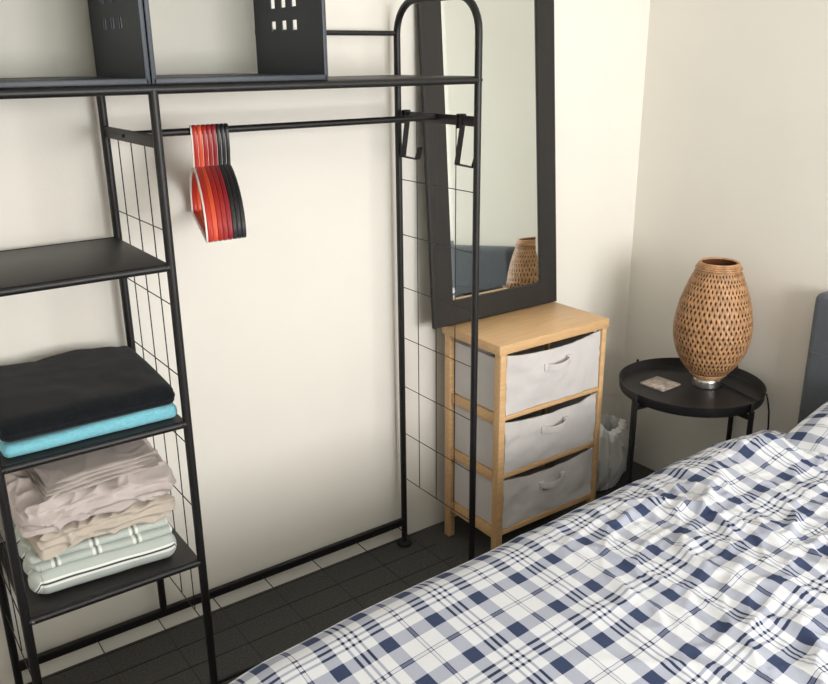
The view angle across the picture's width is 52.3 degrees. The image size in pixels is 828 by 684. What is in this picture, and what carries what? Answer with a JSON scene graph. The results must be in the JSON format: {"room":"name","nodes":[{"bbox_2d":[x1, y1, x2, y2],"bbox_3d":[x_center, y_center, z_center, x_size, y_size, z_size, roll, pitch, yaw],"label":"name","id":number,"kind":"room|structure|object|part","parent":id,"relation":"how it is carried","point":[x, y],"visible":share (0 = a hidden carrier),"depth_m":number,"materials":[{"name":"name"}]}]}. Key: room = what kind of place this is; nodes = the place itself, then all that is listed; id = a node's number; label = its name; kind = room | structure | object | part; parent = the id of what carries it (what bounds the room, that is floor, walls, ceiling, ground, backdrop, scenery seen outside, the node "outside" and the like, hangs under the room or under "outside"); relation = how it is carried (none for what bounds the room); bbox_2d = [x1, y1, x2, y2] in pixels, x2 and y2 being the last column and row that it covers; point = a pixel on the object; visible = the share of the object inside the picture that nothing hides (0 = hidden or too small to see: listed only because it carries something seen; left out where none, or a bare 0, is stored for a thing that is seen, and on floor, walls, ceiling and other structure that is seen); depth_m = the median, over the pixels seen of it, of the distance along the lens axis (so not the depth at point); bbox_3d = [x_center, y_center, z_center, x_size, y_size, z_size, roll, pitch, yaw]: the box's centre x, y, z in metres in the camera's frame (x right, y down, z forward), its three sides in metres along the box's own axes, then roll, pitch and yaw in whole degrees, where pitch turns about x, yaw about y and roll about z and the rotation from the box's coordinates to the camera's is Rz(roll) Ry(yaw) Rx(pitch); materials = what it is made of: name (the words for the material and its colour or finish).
{"room":"bedroom","nodes":[
{"label":"bedroom","id":0,"kind":"room"},
{"bbox_2d":[0,0,649,683],"bbox_3d":[-0.565,-0.406,2.144,3.500,2.450,0.100,-13,22,-33],"label":"wall","id":1,"kind":"structure","parent":0,"point":[290,326],"depth_m":2.36,"materials":[{"name":"paint"}]},
{"bbox_2d":[26,461,655,683],"bbox_3d":[0.553,1.284,1.083,3.500,0.100,3.900,-13,22,-33],"label":"floor","id":2,"kind":"structure","parent":0,"point":[456,545],"depth_m":2.44,"materials":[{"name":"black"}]},
{"bbox_2d":[0,0,482,683],"bbox_3d":[-0.419,0.032,2.058,1.234,1.670,0.397,-13,22,-33],"label":"clothes rack","id":3,"kind":"object","parent":2,"relation":"on","point":[53,266],"visible":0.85,"depth_m":1.90,"materials":[{"name":"black metal"}]},
{"bbox_3d":[-0.899,0.178,1.745,0.004,1.111,0.345,-13,22,-33],"label":"wire panel","id":4,"kind":"part","parent":3,"relation":"part of","materials":[{"name":"black metal"}]},
{"bbox_3d":[-0.899,0.140,1.732,0.019,1.659,0.364,-13,22,-33],"label":"arched frame","id":5,"kind":"part","parent":3,"relation":"part of","materials":[{"name":"black metal"}]},
{"bbox_3d":[-0.849,-0.204,1.881,0.378,0.017,0.017,-13,22,-33],"label":"shelf rail","id":6,"kind":"part","parent":3,"relation":"part of","materials":[{"name":"black metal"}]},
{"bbox_2d":[0,0,150,87],"bbox_3d":[-0.757,-0.678,1.569,0.384,0.385,0.344,-13,22,-33],"label":"storage box","id":7,"kind":"object","parent":3,"relation":"on","point":[49,40],"visible":1,"depth_m":1.76,"materials":[{"name":"grey metal"}]},
{"bbox_3d":[-0.857,-0.722,1.701,0.378,0.361,0.003,-13,22,-33],"label":"panel","id":8,"kind":"part","parent":7,"relation":"part of","materials":[{"name":"white metal"}]},
{"bbox_3d":[-0.755,-0.501,1.628,0.378,0.011,0.341,-13,22,-33],"label":"panel","id":9,"kind":"part","parent":7,"relation":"part of","materials":[{"name":"grey metal"}]},
{"bbox_3d":[-0.602,-0.716,1.675,0.002,0.385,0.337,-13,22,-33],"label":"panel","id":10,"kind":"part","parent":7,"relation":"part of","materials":[{"name":"grey metal"}]},
{"bbox_2d":[0,238,165,287],"bbox_3d":[-0.749,-0.161,1.747,0.372,0.011,0.341,-13,22,-33],"label":"shelf","id":11,"kind":"object","parent":3,"relation":"attached to","point":[68,264],"depth_m":1.72,"materials":[{"name":"black metal"}]},
{"bbox_3d":[-0.648,-0.116,1.614,0.378,0.017,0.017,-13,22,-33],"label":"shelf rail","id":12,"kind":"part","parent":3,"relation":"part of","materials":[{"name":"black metal"}]},
{"bbox_2d":[0,403,176,457],"bbox_3d":[-0.739,0.146,1.847,0.353,0.034,0.297,-13,22,-33],"label":"folded towel","id":13,"kind":"object","parent":3,"relation":"on","point":[54,439],"visible":0.3,"depth_m":1.73,"materials":[{"name":"blue fabric"}]},
{"bbox_2d":[0,346,174,441],"bbox_3d":[-0.742,0.097,1.832,0.356,0.075,0.308,-13,22,-33],"label":"folded towel","id":14,"kind":"object","parent":13,"relation":"on","point":[70,389],"visible":1,"depth_m":1.77,"materials":[{"name":"black fabric"}]},
{"bbox_2d":[0,414,181,465],"bbox_3d":[-0.745,0.168,1.857,0.372,0.011,0.341,-13,22,-33],"label":"shelf","id":15,"kind":"object","parent":3,"relation":"attached to","point":[89,445],"depth_m":1.72,"materials":[{"name":"black metal"}]},
{"bbox_3d":[-0.645,0.213,1.724,0.378,0.017,0.017,-13,22,-33],"label":"shelf rail","id":16,"kind":"part","parent":3,"relation":"part of","materials":[{"name":"black metal"}]},
{"bbox_2d":[13,517,176,593],"bbox_3d":[-0.742,0.441,1.951,0.316,0.096,0.284,-12,22,-30],"label":"bedding","id":17,"kind":"object","parent":3,"relation":"on","point":[95,557],"visible":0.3,"depth_m":1.84,"materials":[{"name":"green fabric"}]},
{"bbox_2d":[16,493,174,560],"bbox_3d":[-0.740,0.370,1.934,0.311,0.072,0.281,-15,23,-37],"label":"sheet","id":18,"kind":"object","parent":17,"relation":"on","point":[47,546],"visible":0.44,"depth_m":1.83,"materials":[{"name":"beige fabric"}]},
{"bbox_2d":[5,438,175,537],"bbox_3d":[-0.744,0.294,1.900,0.351,0.130,0.319,-13,22,-33],"label":"folded cloth","id":19,"kind":"object","parent":18,"relation":"on","point":[33,515],"visible":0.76,"depth_m":1.79,"materials":[{"name":"beige fabric"}]},
{"bbox_2d":[25,439,158,499],"bbox_3d":[-0.741,0.235,1.886,0.252,0.083,0.247,-16,24,-38],"label":"folded pillowcase","id":20,"kind":"object","parent":19,"relation":"on","point":[81,472],"visible":0.48,"depth_m":1.81,"materials":[{"name":"beige fabric"}]},
{"bbox_2d":[0,522,196,616],"bbox_3d":[-0.742,0.495,1.967,0.372,0.011,0.341,-13,22,-33],"label":"shelf","id":21,"kind":"object","parent":3,"relation":"attached to","point":[58,603],"depth_m":1.85,"materials":[{"name":"black metal"}]},
{"bbox_3d":[-0.641,0.540,1.834,0.378,0.017,0.017,-13,22,-33],"label":"shelf rail","id":22,"kind":"part","parent":3,"relation":"part of","materials":[{"name":"black metal"}]},
{"bbox_3d":[-0.692,0.086,2.094,0.018,1.380,0.019,-13,22,-33],"label":"post","id":23,"kind":"part","parent":3,"relation":"part of","materials":[{"name":"black metal"}]},
{"bbox_3d":[-0.592,0.105,1.952,0.004,1.111,0.345,-13,22,-33],"label":"wire panel","id":24,"kind":"part","parent":3,"relation":"part of","materials":[{"name":"black metal"}]},
{"bbox_3d":[-0.491,0.209,1.839,0.018,1.454,0.019,-13,22,-33],"label":"post","id":25,"kind":"part","parent":3,"relation":"part of","materials":[{"name":"black metal"}]},
{"bbox_2d":[189,125,207,242],"bbox_3d":[-0.487,-0.366,1.876,0.004,0.226,0.384,-7,20,-17],"label":"clothes hanger","id":26,"kind":"object","parent":3,"relation":"hanging from","point":[193,169],"visible":0.98,"depth_m":1.84,"materials":[{"name":"white plastic"}]},
{"bbox_3d":[-0.487,-0.323,1.891,0.004,0.136,0.385,-7,20,-17],"label":"shoulder frame","id":27,"kind":"part","parent":26,"relation":"part of","materials":[{"name":"white plastic"}]},
{"bbox_2d":[191,125,212,241],"bbox_3d":[-0.481,-0.367,1.881,0.010,0.226,0.384,-7,20,-17],"label":"clothes hanger","id":28,"kind":"object","parent":3,"relation":"hanging from","point":[194,130],"visible":0.84,"depth_m":1.84,"materials":[{"name":"red plastic"}]},
{"bbox_3d":[-0.480,-0.325,1.895,0.010,0.136,0.385,-7,20,-17],"label":"shoulder frame","id":29,"kind":"part","parent":28,"relation":"part of","materials":[{"name":"red plastic"}]},
{"bbox_2d":[196,125,217,241],"bbox_3d":[-0.472,-0.369,1.887,0.010,0.226,0.384,-7,20,-17],"label":"clothes hanger","id":30,"kind":"object","parent":3,"relation":"hanging from","point":[199,132],"visible":0.8,"depth_m":1.84,"materials":[{"name":"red plastic"}]},
{"bbox_3d":[-0.471,-0.327,1.901,0.010,0.136,0.385,-7,20,-17],"label":"shoulder frame","id":31,"kind":"part","parent":30,"relation":"part of","materials":[{"name":"orange plastic"}]},
{"bbox_3d":[-0.512,0.698,2.430,1.182,0.023,0.016,-13,22,-33],"label":"rail","id":32,"kind":"part","parent":3,"relation":"part of","materials":[{"name":"black metal"}]},
{"bbox_2d":[201,124,222,240],"bbox_3d":[-0.463,-0.371,1.893,0.010,0.226,0.384,-7,20,-17],"label":"clothes hanger","id":33,"kind":"object","parent":3,"relation":"hanging from","point":[203,126],"visible":0.77,"depth_m":1.80,"materials":[{"name":"red plastic"}]},
{"bbox_3d":[-0.463,-0.329,1.907,0.010,0.136,0.385,-7,20,-17],"label":"shoulder frame","id":34,"kind":"part","parent":33,"relation":"part of","materials":[{"name":"red plastic"}]},
{"bbox_2d":[101,0,327,83],"bbox_3d":[-0.443,-0.753,1.782,0.386,0.385,0.344,-13,22,-33],"label":"storage box","id":35,"kind":"object","parent":3,"relation":"on","point":[203,39],"visible":0.81,"depth_m":1.95,"materials":[{"name":"grey metal"}]},
{"bbox_3d":[-0.599,-0.716,1.677,0.002,0.385,0.337,-13,22,-33],"label":"panel","id":36,"kind":"part","parent":35,"relation":"part of","materials":[{"name":"grey metal"}]},
{"bbox_3d":[-0.542,-0.797,1.914,0.380,0.361,0.003,-13,22,-33],"label":"panel","id":37,"kind":"part","parent":35,"relation":"part of","materials":[{"name":"white"}]},
{"bbox_3d":[-0.440,-0.576,1.840,0.380,0.011,0.341,-13,22,-33],"label":"panel","id":38,"kind":"part","parent":35,"relation":"part of","materials":[{"name":"grey metal"}]},
{"bbox_3d":[-0.287,-0.790,1.888,0.002,0.385,0.337,-13,22,-33],"label":"panel","id":39,"kind":"part","parent":35,"relation":"part of","materials":[{"name":"grey metal"}]},
{"bbox_2d":[206,124,227,239],"bbox_3d":[-0.454,-0.374,1.899,0.010,0.226,0.384,-7,20,-17],"label":"clothes hanger","id":40,"kind":"object","parent":3,"relation":"hanging from","point":[208,127],"visible":0.64,"depth_m":1.80,"materials":[{"name":"red plastic"}]},
{"bbox_3d":[-0.454,-0.331,1.913,0.010,0.136,0.385,-7,20,-17],"label":"shoulder frame","id":41,"kind":"part","parent":40,"relation":"part of","materials":[{"name":"red plastic"}]},
{"bbox_2d":[210,124,232,239],"bbox_3d":[-0.445,-0.376,1.905,0.010,0.226,0.384,-7,20,-17],"label":"clothes hanger","id":42,"kind":"object","parent":3,"relation":"hanging from","point":[213,129],"visible":0.7,"depth_m":1.81,"materials":[{"name":"red plastic"}]},
{"bbox_3d":[-0.445,-0.333,1.919,0.010,0.136,0.385,-7,20,-17],"label":"shoulder frame","id":43,"kind":"part","parent":42,"relation":"part of","materials":[{"name":"red plastic"}]},
{"bbox_2d":[215,124,237,238],"bbox_3d":[-0.436,-0.378,1.910,0.009,0.226,0.384,-7,20,-17],"label":"clothes hanger","id":44,"kind":"object","parent":3,"relation":"hanging from","point":[228,189],"visible":0.73,"depth_m":1.81,"materials":[{"name":"black plastic"}]},
{"bbox_3d":[-0.436,-0.335,1.925,0.009,0.136,0.385,-7,20,-17],"label":"shoulder frame","id":45,"kind":"part","parent":44,"relation":"part of","materials":[{"name":"black plastic"}]},
{"bbox_2d":[219,123,241,238],"bbox_3d":[-0.428,-0.380,1.916,0.009,0.226,0.384,-7,20,-17],"label":"clothes hanger","id":46,"kind":"object","parent":3,"relation":"hanging from","point":[233,191],"visible":0.7,"depth_m":1.82,"materials":[{"name":"black plastic"}]},
{"bbox_3d":[-0.428,-0.337,1.930,0.009,0.136,0.385,-7,20,-17],"label":"shoulder frame","id":47,"kind":"part","parent":46,"relation":"part of","materials":[{"name":"black plastic"}]},
{"bbox_2d":[224,123,245,237],"bbox_3d":[-0.420,-0.382,1.922,0.009,0.226,0.384,-7,20,-17],"label":"clothes hanger","id":48,"kind":"object","parent":3,"relation":"hanging from","point":[238,193],"visible":0.7,"depth_m":1.83,"materials":[{"name":"black plastic"}]},
{"bbox_3d":[-0.420,-0.339,1.936,0.009,0.136,0.385,-7,20,-17],"label":"shoulder frame","id":49,"kind":"part","parent":48,"relation":"part of","materials":[{"name":"black plastic"}]},
{"bbox_2d":[0,75,470,88],"bbox_3d":[-0.425,-0.569,1.856,1.176,0.012,0.341,-13,22,-33],"label":"shelf","id":50,"kind":"object","parent":3,"relation":"attached to","point":[333,82],"depth_m":1.81,"materials":[{"name":"black metal"}]},
{"bbox_3d":[-0.325,-0.522,1.724,1.182,0.018,0.018,-13,22,-33],"label":"rail","id":51,"kind":"part","parent":3,"relation":"part of","materials":[{"name":"black metal"}]},
{"bbox_2d":[31,526,453,683],"bbox_3d":[-0.412,0.742,2.297,1.182,0.005,0.345,-13,22,-33],"label":"wire shelf","id":52,"kind":"object","parent":3,"relation":"attached to","point":[74,645],"depth_m":2.33,"materials":[{"name":"black metal"}]},
{"bbox_3d":[-0.311,0.787,2.164,1.182,0.010,0.010,-13,22,-33],"label":"rail","id":53,"kind":"part","parent":3,"relation":"part of","materials":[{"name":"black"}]},
{"bbox_3d":[-0.271,-0.512,1.991,0.804,0.016,0.016,-13,22,-33],"label":"hanging rod","id":54,"kind":"part","parent":3,"relation":"part of","materials":[{"name":"black metal"}]},
{"bbox_3d":[-0.215,-0.793,2.164,0.416,0.013,0.013,-13,22,-33],"label":"guard rail","id":55,"kind":"part","parent":3,"relation":"part of","materials":[{"name":"black metal"}]},
{"bbox_2d":[401,109,422,159],"bbox_3d":[-0.007,-0.568,2.313,0.017,0.131,0.082,-13,22,-33],"label":"coat hook","id":56,"kind":"object","parent":3,"relation":"attached to","point":[406,124],"visible":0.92,"depth_m":2.33,"materials":[{"name":"black metal"}]},
{"bbox_3d":[0.062,-0.050,2.393,0.004,1.111,0.345,-13,22,-33],"label":"wire panel","id":57,"kind":"part","parent":3,"relation":"part of","materials":[{"name":"black metal"}]},
{"bbox_3d":[0.061,-0.088,2.381,0.019,1.659,0.364,-13,22,-33],"label":"arched frame","id":58,"kind":"part","parent":3,"relation":"part of","materials":[{"name":"black metal"}]},
{"bbox_2d":[454,113,472,167],"bbox_3d":[0.134,-0.507,2.126,0.017,0.131,0.082,-13,22,-33],"label":"coat hook","id":59,"kind":"object","parent":3,"relation":"attached to","point":[461,128],"visible":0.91,"depth_m":2.14,"materials":[{"name":"black metal"}]},
{"bbox_2d":[442,302,608,549],"bbox_3d":[0.360,0.288,2.736,0.455,0.739,0.291,-13,22,-33],"label":"dresser","id":60,"kind":"object","parent":2,"relation":"on","point":[538,417],"visible":0.96,"depth_m":2.62,"materials":[{"name":"brown wood"}]},
{"bbox_3d":[0.116,0.310,2.725,0.024,0.709,0.027,-13,22,-33],"label":"leg","id":61,"kind":"part","parent":60,"relation":"part of","materials":[{"name":"brown wood"}]},
{"bbox_3d":[0.188,0.567,2.710,0.014,0.037,0.210,-13,22,-33],"label":"rail","id":62,"kind":"part","parent":60,"relation":"part of","materials":[{"name":"brown wood"}]},
{"bbox_3d":[0.186,0.385,2.649,0.014,0.033,0.210,-13,22,-33],"label":"rail","id":63,"kind":"part","parent":60,"relation":"part of","materials":[{"name":"brown wood"}]},
{"bbox_3d":[0.184,0.203,2.588,0.014,0.033,0.210,-13,22,-33],"label":"rail","id":64,"kind":"part","parent":60,"relation":"part of","materials":[{"name":"brown wood"}]},
{"bbox_2d":[417,0,556,328],"bbox_3d":[0.240,-0.600,2.557,0.512,1.058,0.092,-13,22,-33],"label":"framed mirror","id":65,"kind":"object","parent":60,"relation":"on","point":[517,248],"visible":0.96,"depth_m":2.56,"materials":[{"name":"clear glass"}]},
{"bbox_3d":[0.240,-0.600,2.556,0.370,0.918,0.003,-13,18,-33],"label":"glass","id":66,"kind":"part","parent":65,"relation":"part of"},
{"bbox_3d":[0.254,0.370,2.542,0.024,0.709,0.027,-13,22,-33],"label":"leg","id":67,"kind":"part","parent":60,"relation":"part of","materials":[{"name":"brown wood"}]},
{"bbox_3d":[0.356,0.438,2.796,0.413,0.151,0.237,-13,22,-33],"label":"drawer","id":68,"kind":"part","parent":60,"relation":"part of","materials":[{"name":"white fabric"}]},
{"bbox_3d":[0.354,0.257,2.735,0.413,0.153,0.237,-13,22,-33],"label":"drawer","id":69,"kind":"part","parent":60,"relation":"part of","materials":[{"name":"white fabric"}]},
{"bbox_3d":[0.352,0.066,2.671,0.413,0.172,0.237,-13,22,-33],"label":"drawer","id":70,"kind":"part","parent":60,"relation":"part of","materials":[{"name":"white fabric"}]},
{"bbox_3d":[0.457,0.229,2.955,0.019,0.709,0.027,-13,22,-33],"label":"leg","id":71,"kind":"part","parent":60,"relation":"part of","materials":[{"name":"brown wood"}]},
{"bbox_3d":[0.428,0.551,2.731,0.398,0.018,0.018,-13,22,-33],"label":"rail","id":72,"kind":"part","parent":60,"relation":"part of","materials":[{"name":"brown wood"}]},
{"bbox_3d":[0.432,0.463,2.695,0.392,0.168,0.016,-13,22,-33],"label":"drawer","id":73,"kind":"part","parent":60,"relation":"part of","materials":[{"name":"white fabric"}]},
{"bbox_3d":[0.427,0.369,2.670,0.398,0.014,0.018,-13,22,-33],"label":"rail","id":74,"kind":"part","parent":60,"relation":"part of","materials":[{"name":"brown wood"}]},
{"bbox_3d":[0.429,0.282,2.635,0.392,0.170,0.016,-13,22,-33],"label":"drawer","id":75,"kind":"part","parent":60,"relation":"part of","materials":[{"name":"white fabric"}]},
{"bbox_3d":[0.425,0.187,2.608,0.398,0.014,0.018,-13,22,-33],"label":"rail","id":76,"kind":"part","parent":60,"relation":"part of","materials":[{"name":"brown wood"}]},
{"bbox_3d":[0.445,0.440,2.678,0.114,0.031,0.024,-13,22,-33],"label":"strap handle","id":77,"kind":"part","parent":60,"relation":"part of","materials":[{"name":"white fabric"}]},
{"bbox_3d":[0.428,0.091,2.570,0.392,0.189,0.016,-14,23,-34],"label":"drawer","id":78,"kind":"part","parent":60,"relation":"part of","materials":[{"name":"white fabric"}]},
{"bbox_3d":[0.444,0.259,2.617,0.114,0.031,0.024,-13,22,-33],"label":"strap handle","id":79,"kind":"part","parent":60,"relation":"part of","materials":[{"name":"white fabric"}]},
{"bbox_3d":[0.442,0.065,2.551,0.114,0.031,0.024,-13,22,-33],"label":"strap handle","id":80,"kind":"part","parent":60,"relation":"part of","materials":[{"name":"white fabric"}]},
{"bbox_3d":[0.595,0.289,2.772,0.019,0.709,0.027,-13,22,-33],"label":"leg","id":81,"kind":"part","parent":60,"relation":"part of","materials":[{"name":"brown wood"}]},
{"bbox_2d":[588,414,635,490],"bbox_3d":[0.684,0.401,3.110,0.284,0.275,0.228,-13,22,-33],"label":"plastic bag","id":82,"kind":"object","parent":2,"relation":"on","point":[614,436],"visible":0.48,"depth_m":3.02,"materials":[{"name":"white plastic"}]},
{"bbox_2d":[619,358,766,485],"bbox_3d":[0.891,0.373,2.789,0.450,0.530,0.450,-3,19,-6],"label":"tray table","id":83,"kind":"object","parent":2,"relation":"on","point":[686,399],"visible":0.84,"depth_m":2.68,"materials":[{"name":"black metal"}]},
{"bbox_3d":[0.769,0.323,2.981,0.017,0.504,0.017,-13,22,-33],"label":"leg","id":84,"kind":"part","parent":83,"relation":"part of","materials":[{"name":"black metal"}]},
{"bbox_3d":[0.686,0.423,2.688,0.017,0.504,0.017,-13,22,-33],"label":"leg","id":85,"kind":"part","parent":83,"relation":"part of","materials":[{"name":"black metal"}]},
{"bbox_2d":[640,376,680,391],"bbox_3d":[0.804,0.137,2.756,0.095,0.007,0.095,-13,22,-33],"label":"coaster","id":86,"kind":"object","parent":83,"relation":"on","point":[658,383],"visible":1,"depth_m":2.75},
{"bbox_2d":[619,358,766,417],"bbox_3d":[0.888,0.141,2.711,0.450,0.034,0.450,-13,22,-33],"label":"tray","id":87,"kind":"object","parent":83,"relation":"on","point":[686,399],"depth_m":2.68,"materials":[{"name":"black metal"}]},
{"bbox_2d":[673,257,769,429],"bbox_3d":[0.990,0.184,2.757,0.318,0.909,0.242,6,20,20],"label":"table lamp","id":88,"kind":"object","parent":83,"relation":"on","point":[713,321],"visible":1,"depth_m":2.60,"materials":[{"name":"brown wicker"}]},
{"bbox_3d":[0.952,-0.068,2.686,0.242,0.377,0.241,-13,22,-33],"label":"lamp shade","id":89,"kind":"part","parent":88,"relation":"part of","materials":[{"name":"brown wicker"}]},
{"bbox_3d":[1.040,0.386,2.743,0.026,0.533,0.214,-10,21,-26],"label":"cord","id":90,"kind":"part","parent":88,"relation":"part of","materials":[{"name":"black plastic"}]},
{"bbox_3d":[1.085,0.342,2.914,0.017,0.504,0.017,-13,22,-33],"label":"leg","id":91,"kind":"part","parent":83,"relation":"part of","materials":[{"name":"black metal"}]},
{"bbox_3d":[1.013,0.447,2.604,0.017,0.504,0.017,-13,22,-33],"label":"leg","id":92,"kind":"part","parent":83,"relation":"part of","materials":[{"name":"black metal"}]},
{"bbox_2d":[797,291,827,424],"bbox_3d":[0.855,0.647,1.475,2.108,0.852,1.598,-13,22,-33],"label":"bed","id":93,"kind":"object","parent":2,"relation":"on","point":[815,384],"visible":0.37,"depth_m":2.53,"materials":[{"name":"grey fabric"}]},
{"bbox_2d":[229,430,827,683],"bbox_3d":[0.730,0.805,1.372,1.821,0.586,1.585,-15,24,-37],"label":"duvet","id":94,"kind":"object","parent":93,"relation":"on","point":[710,566],"visible":0.99,"depth_m":1.54,"materials":[{"name":"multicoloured fabric"}]},
{"bbox_2d":[784,401,827,455],"bbox_3d":[1.279,0.278,2.095,0.422,0.166,0.615,-13,22,-33],"label":"pillow","id":95,"kind":"object","parent":93,"relation":"on","point":[811,434],"visible":0.66,"depth_m":2.19,"materials":[{"name":"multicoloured fabric"}]},
{"bbox_2d":[620,0,827,470],"bbox_3d":[1.952,-0.239,1.571,0.100,2.450,3.800,-13,22,-33],"label":"wall","id":96,"kind":"structure","parent":0,"point":[733,161],"depth_m":2.74,"materials":[{"name":"paint"}]}
]}

